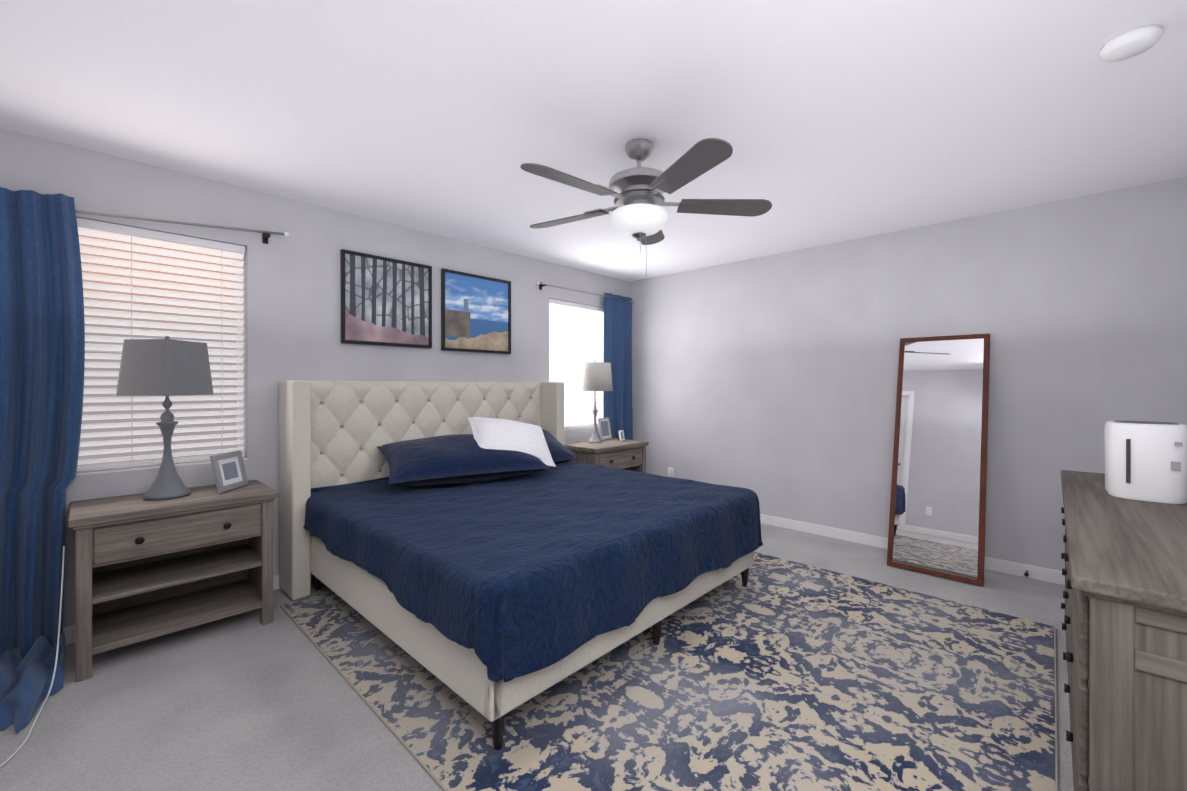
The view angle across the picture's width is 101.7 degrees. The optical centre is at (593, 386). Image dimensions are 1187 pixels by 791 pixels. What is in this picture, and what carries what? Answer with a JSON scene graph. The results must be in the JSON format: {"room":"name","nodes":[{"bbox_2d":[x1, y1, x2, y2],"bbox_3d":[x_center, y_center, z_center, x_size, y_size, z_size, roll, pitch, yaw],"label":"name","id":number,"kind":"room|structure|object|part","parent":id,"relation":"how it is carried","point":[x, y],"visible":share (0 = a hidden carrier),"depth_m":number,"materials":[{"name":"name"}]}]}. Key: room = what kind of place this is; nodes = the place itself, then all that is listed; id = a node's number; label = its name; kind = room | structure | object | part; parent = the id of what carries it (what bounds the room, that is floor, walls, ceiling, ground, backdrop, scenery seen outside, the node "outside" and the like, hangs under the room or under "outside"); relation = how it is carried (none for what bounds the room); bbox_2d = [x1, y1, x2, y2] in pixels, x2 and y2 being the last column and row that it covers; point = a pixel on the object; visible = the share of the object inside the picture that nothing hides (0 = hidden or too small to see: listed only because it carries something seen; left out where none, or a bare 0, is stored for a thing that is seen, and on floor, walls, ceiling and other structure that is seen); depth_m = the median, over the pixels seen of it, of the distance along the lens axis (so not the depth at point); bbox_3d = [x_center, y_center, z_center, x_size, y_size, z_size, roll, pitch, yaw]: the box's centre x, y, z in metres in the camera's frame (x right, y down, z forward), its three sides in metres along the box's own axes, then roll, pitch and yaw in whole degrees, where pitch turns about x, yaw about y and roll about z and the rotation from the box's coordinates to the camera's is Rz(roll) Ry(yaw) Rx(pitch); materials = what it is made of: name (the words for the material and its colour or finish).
{"room":"bedroom","nodes":[
{"label":"bedroom","id":0,"kind":"room"},
{"bbox_2d":[0,128,629,627],"bbox_3d":[-1.296,0.038,3.812,0.150,2.440,5.100,0,0,43],"label":"wall","id":1,"kind":"structure","parent":0,"point":[292,306],"depth_m":3.02,"materials":[{"name":"paint"}]},
{"bbox_2d":[76,234,247,475],"bbox_3d":[-2.461,-0.199,2.574,0.135,1.280,1.000,0,0,43],"label":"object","id":2,"kind":"structure","parent":1,"relation":"in","point":[97,456],"depth_m":2.67,"materials":[{"name":"white plastic"}]},
{"bbox_2d":[76,217,244,471],"bbox_3d":[-2.440,-0.205,2.554,0.052,1.264,0.988,0,0,43],"label":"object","id":3,"kind":"object","parent":2,"relation":"attached to","point":[100,229],"visible":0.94,"depth_m":2.62,"materials":[{"name":"white plastic"}]},
{"bbox_2d":[63,573,312,644],"bbox_3d":[-1.237,1.215,3.759,0.013,0.085,4.800,0,0,43],"label":"baseboard","id":4,"kind":"structure","parent":1,"relation":"attached to","point":[69,632],"depth_m":2.37,"materials":[{"name":"white wood"}]},
{"bbox_2d":[340,249,431,347],"bbox_3d":[-1.475,-0.607,3.491,0.029,0.630,0.650,0,0,43],"label":"picture","id":5,"kind":"object","parent":1,"relation":"attached to","point":[385,301],"visible":0.96,"depth_m":3.47,"materials":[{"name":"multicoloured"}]},
{"bbox_2d":[441,268,510,353],"bbox_3d":[-0.962,-0.603,4.032,0.029,0.640,0.660,0,0,43],"label":"picture","id":6,"kind":"object","parent":1,"relation":"attached to","point":[475,313],"visible":1,"depth_m":4.01,"materials":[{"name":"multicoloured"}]},
{"bbox_2d":[549,367,602,429],"bbox_3d":[-0.127,-0.205,5.033,0.135,1.280,1.000,0,0,43],"label":"window","id":7,"kind":"structure","parent":1,"relation":"in","point":[582,411],"depth_m":5.04,"materials":[{"name":"white"}]},
{"bbox_2d":[549,299,603,428],"bbox_3d":[-0.107,-0.211,5.013,0.052,1.264,0.988,0,0,43],"label":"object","id":8,"kind":"object","parent":7,"relation":"attached to","point":[576,334],"visible":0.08,"depth_m":4.92,"materials":[{"name":"white"}]},
{"bbox_3d":[-0.127,-0.205,5.033,0.135,1.280,1.000,0,0,43],"label":"frame","id":9,"kind":"part","parent":7,"relation":"part of","materials":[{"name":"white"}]},
{"bbox_2d":[536,281,634,439],"bbox_3d":[-0.044,0.085,4.943,0.108,2.140,1.426,0,0,43],"label":"curtain","id":10,"kind":"object","parent":1,"relation":"hanging from","point":[617,400],"visible":0.6,"depth_m":5.24,"materials":[{"name":"blue fabric"}]},
{"bbox_3d":[-0.051,-0.940,4.947,0.090,0.070,1.426,0,0,43],"label":"rod","id":11,"kind":"part","parent":10,"relation":"part of","materials":[{"name":"silver metal"}]},
{"bbox_2d":[0,524,1073,790],"bbox_3d":[0.227,1.311,2.370,4.350,0.100,5.100,0,0,43],"label":"floor","id":12,"kind":"structure","parent":0,"point":[244,702],"depth_m":1.88,"materials":[{"name":"carpet"}]},
{"bbox_2d":[68,480,277,681],"bbox_3d":[-2.113,0.911,2.467,0.480,0.700,0.760,0,0,43],"label":"nightstand","id":13,"kind":"object","parent":12,"relation":"on","point":[147,570],"visible":0.96,"depth_m":2.38,"materials":[{"name":"grey wood"}]},
{"bbox_2d":[116,336,213,500],"bbox_3d":[-2.164,0.152,2.455,0.280,0.816,0.280,0,0,3],"label":"lamp","id":14,"kind":"object","parent":13,"relation":"on","point":[166,366],"visible":1,"depth_m":2.37,"materials":[{"name":"grey metal"}]},
{"bbox_3d":[-2.164,-0.091,2.455,0.371,0.272,0.371,0,0,43],"label":"lamp shade","id":15,"kind":"part","parent":14,"relation":"part of","materials":[{"name":"grey fabric"}]},
{"bbox_2d":[210,450,247,492],"bbox_3d":[-2.005,0.466,2.621,0.086,0.200,0.210,-12,0,-1],"label":"photo frame","id":16,"kind":"object","parent":13,"relation":"on","point":[229,471],"visible":1,"depth_m":2.61,"materials":[{"name":"silver metal"}]},
{"bbox_2d":[564,438,648,472],"bbox_3d":[0.108,0.893,4.633,0.480,0.700,0.760,0,0,43],"label":"nightstand","id":17,"kind":"object","parent":12,"relation":"on","point":[627,454],"visible":0.31,"depth_m":4.46,"materials":[{"name":"grey wood"}]},
{"bbox_2d":[577,361,612,442],"bbox_3d":[0.015,0.147,4.664,0.344,0.789,0.344,0,0,43],"label":"lamp","id":18,"kind":"object","parent":17,"relation":"on","point":[594,376],"visible":1,"depth_m":4.54,"materials":[{"name":"grey metal"}]},
{"bbox_3d":[0.015,-0.088,4.664,0.344,0.270,0.344,0,0,43],"label":"lamp shade","id":19,"kind":"part","parent":18,"relation":"part of","materials":[{"name":"fabric"}]},
{"bbox_2d":[597,417,611,439],"bbox_3d":[0.087,0.435,4.915,0.081,0.220,0.200,-12,-6,33],"label":"photo frame","id":20,"kind":"object","parent":17,"relation":"on","point":[604,428],"visible":0.9,"depth_m":4.89,"materials":[{"name":"silver metal"}]},
{"bbox_2d":[618,430,624,440],"bbox_3d":[0.265,0.492,4.802,0.050,0.100,0.100,-11,-4,23],"label":"photo frame","id":21,"kind":"object","parent":17,"relation":"on","point":[621,437],"visible":1,"depth_m":4.79,"materials":[{"name":"white"}]},
{"bbox_2d":[280,552,1057,790],"bbox_3d":[0.309,1.254,2.637,3.210,0.012,2.710,0,0,43],"label":"rug","id":22,"kind":"object","parent":12,"relation":"on","point":[778,674],"visible":0.62,"depth_m":1.92,"materials":[{"name":"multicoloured carpet"}]},
{"bbox_2d":[279,380,762,749],"bbox_3d":[-0.413,0.606,3.025,2.187,1.282,2.160,0,0,43],"label":"bed","id":23,"kind":"object","parent":22,"relation":"on","point":[493,553],"visible":1,"depth_m":2.50,"materials":[{"name":"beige fabric"}]},
{"bbox_3d":[-1.146,0.435,3.720,0.042,0.925,1.952,0,0,43],"label":"headboard","id":24,"kind":"part","parent":23,"relation":"part of","materials":[{"name":"beige fabric"}]},
{"bbox_2d":[468,417,555,466],"bbox_3d":[-0.599,0.404,3.524,0.600,0.200,0.460,11,29,-28],"label":"pillow","id":25,"kind":"object","parent":23,"relation":"on","point":[491,437],"depth_m":3.42,"materials":[{"name":"fabric"}]},
{"bbox_2d":[887,333,989,585],"bbox_3d":[2.387,0.447,3.351,0.530,1.616,0.428,0,0,43],"label":"mirror","id":26,"kind":"object","parent":12,"relation":"on","point":[937,519],"visible":1,"depth_m":3.33,"materials":[{"name":"brown wood"}]},
{"bbox_2d":[1061,470,1186,790],"bbox_3d":[1.855,0.838,1.549,0.500,0.850,1.820,0,0,43],"label":"dresser","id":27,"kind":"object","parent":12,"relation":"on","point":[1124,606],"visible":1,"depth_m":1.04,"materials":[{"name":"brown wood"}]},
{"bbox_2d":[1104,421,1186,503],"bbox_3d":[2.055,0.274,1.803,0.206,0.276,0.235,0,0,43],"label":"humidifier","id":28,"kind":"object","parent":27,"relation":"on","point":[1145,460],"visible":1,"depth_m":1.73,"materials":[{"name":"white plastic"}]},
{"bbox_2d":[0,0,1186,281],"bbox_3d":[0.227,-1.229,2.364,4.350,0.100,5.100,0,0,43],"label":"ceiling","id":29,"kind":"structure","parent":0,"point":[834,120],"depth_m":2.02,"materials":[{"name":"white paint"}]},
{"bbox_2d":[520,138,771,252],"bbox_3d":[0.184,-0.858,2.354,1.265,0.639,1.247,0,0,43],"label":"ceiling fan","id":30,"kind":"object","parent":29,"relation":"hanging from","point":[639,213],"visible":1,"depth_m":2.27,"materials":[{"name":"silver metal"}]},
{"bbox_3d":[0.224,-0.799,2.369,0.284,0.115,0.284,0,0,43],"label":"lamp shade","id":31,"kind":"part","parent":30,"relation":"part of","materials":[{"name":"white glass"}]},
{"bbox_2d":[1100,25,1162,61],"bbox_3d":[1.827,-1.158,1.646,0.144,0.038,0.144,0,0,43],"label":"smoke detector","id":32,"kind":"object","parent":29,"relation":"attached to","point":[1132,43],"visible":1,"depth_m":1.62,"materials":[{"name":"white plastic"}]},
{"bbox_2d":[630,177,1186,570],"bbox_3d":[1.931,0.037,4.163,4.350,2.440,0.150,0,0,43],"label":"wall","id":33,"kind":"structure","parent":0,"point":[770,381],"depth_m":3.62,"materials":[{"name":"paint"}]},
{"bbox_2d":[668,467,673,476],"bbox_3d":[0.808,0.917,5.102,0.070,0.115,0.034,0,0,43],"label":"outlet","id":34,"kind":"object","parent":33,"relation":"attached to","point":[670,472],"visible":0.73,"depth_m":5.09,"materials":[{"name":"white plastic"}]},
{"bbox_2d":[760,514,1064,584],"bbox_3d":[1.875,1.215,4.106,4.050,0.085,0.013,0,0,43],"label":"baseboard","id":35,"kind":"structure","parent":33,"relation":"attached to","point":[1034,572],"depth_m":3.79,"materials":[{"name":"white wood"}]},
{"bbox_3d":[-1.472,0.045,0.576,4.350,2.440,0.162,0,0,43],"label":"wall","id":36,"kind":"structure","parent":0,"visible":0},
{"bbox_2d":[0,187,289,766],"bbox_3d":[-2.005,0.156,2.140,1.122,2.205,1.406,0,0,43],"label":"curtain","id":37,"kind":"object","parent":36,"relation":"hanging from","point":[42,345],"visible":1,"depth_m":2.20,"materials":[{"name":"blue fabric"}]},
{"bbox_3d":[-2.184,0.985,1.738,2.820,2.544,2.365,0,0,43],"label":"cord","id":38,"kind":"part","parent":37,"relation":"part of","materials":[{"name":"white plastic"}]},
{"bbox_3d":[-2.377,-0.866,2.496,0.090,0.163,1.397,0,0,43],"label":"rod","id":39,"kind":"part","parent":37,"relation":"part of","materials":[{"name":"silver metal"}]}
]}

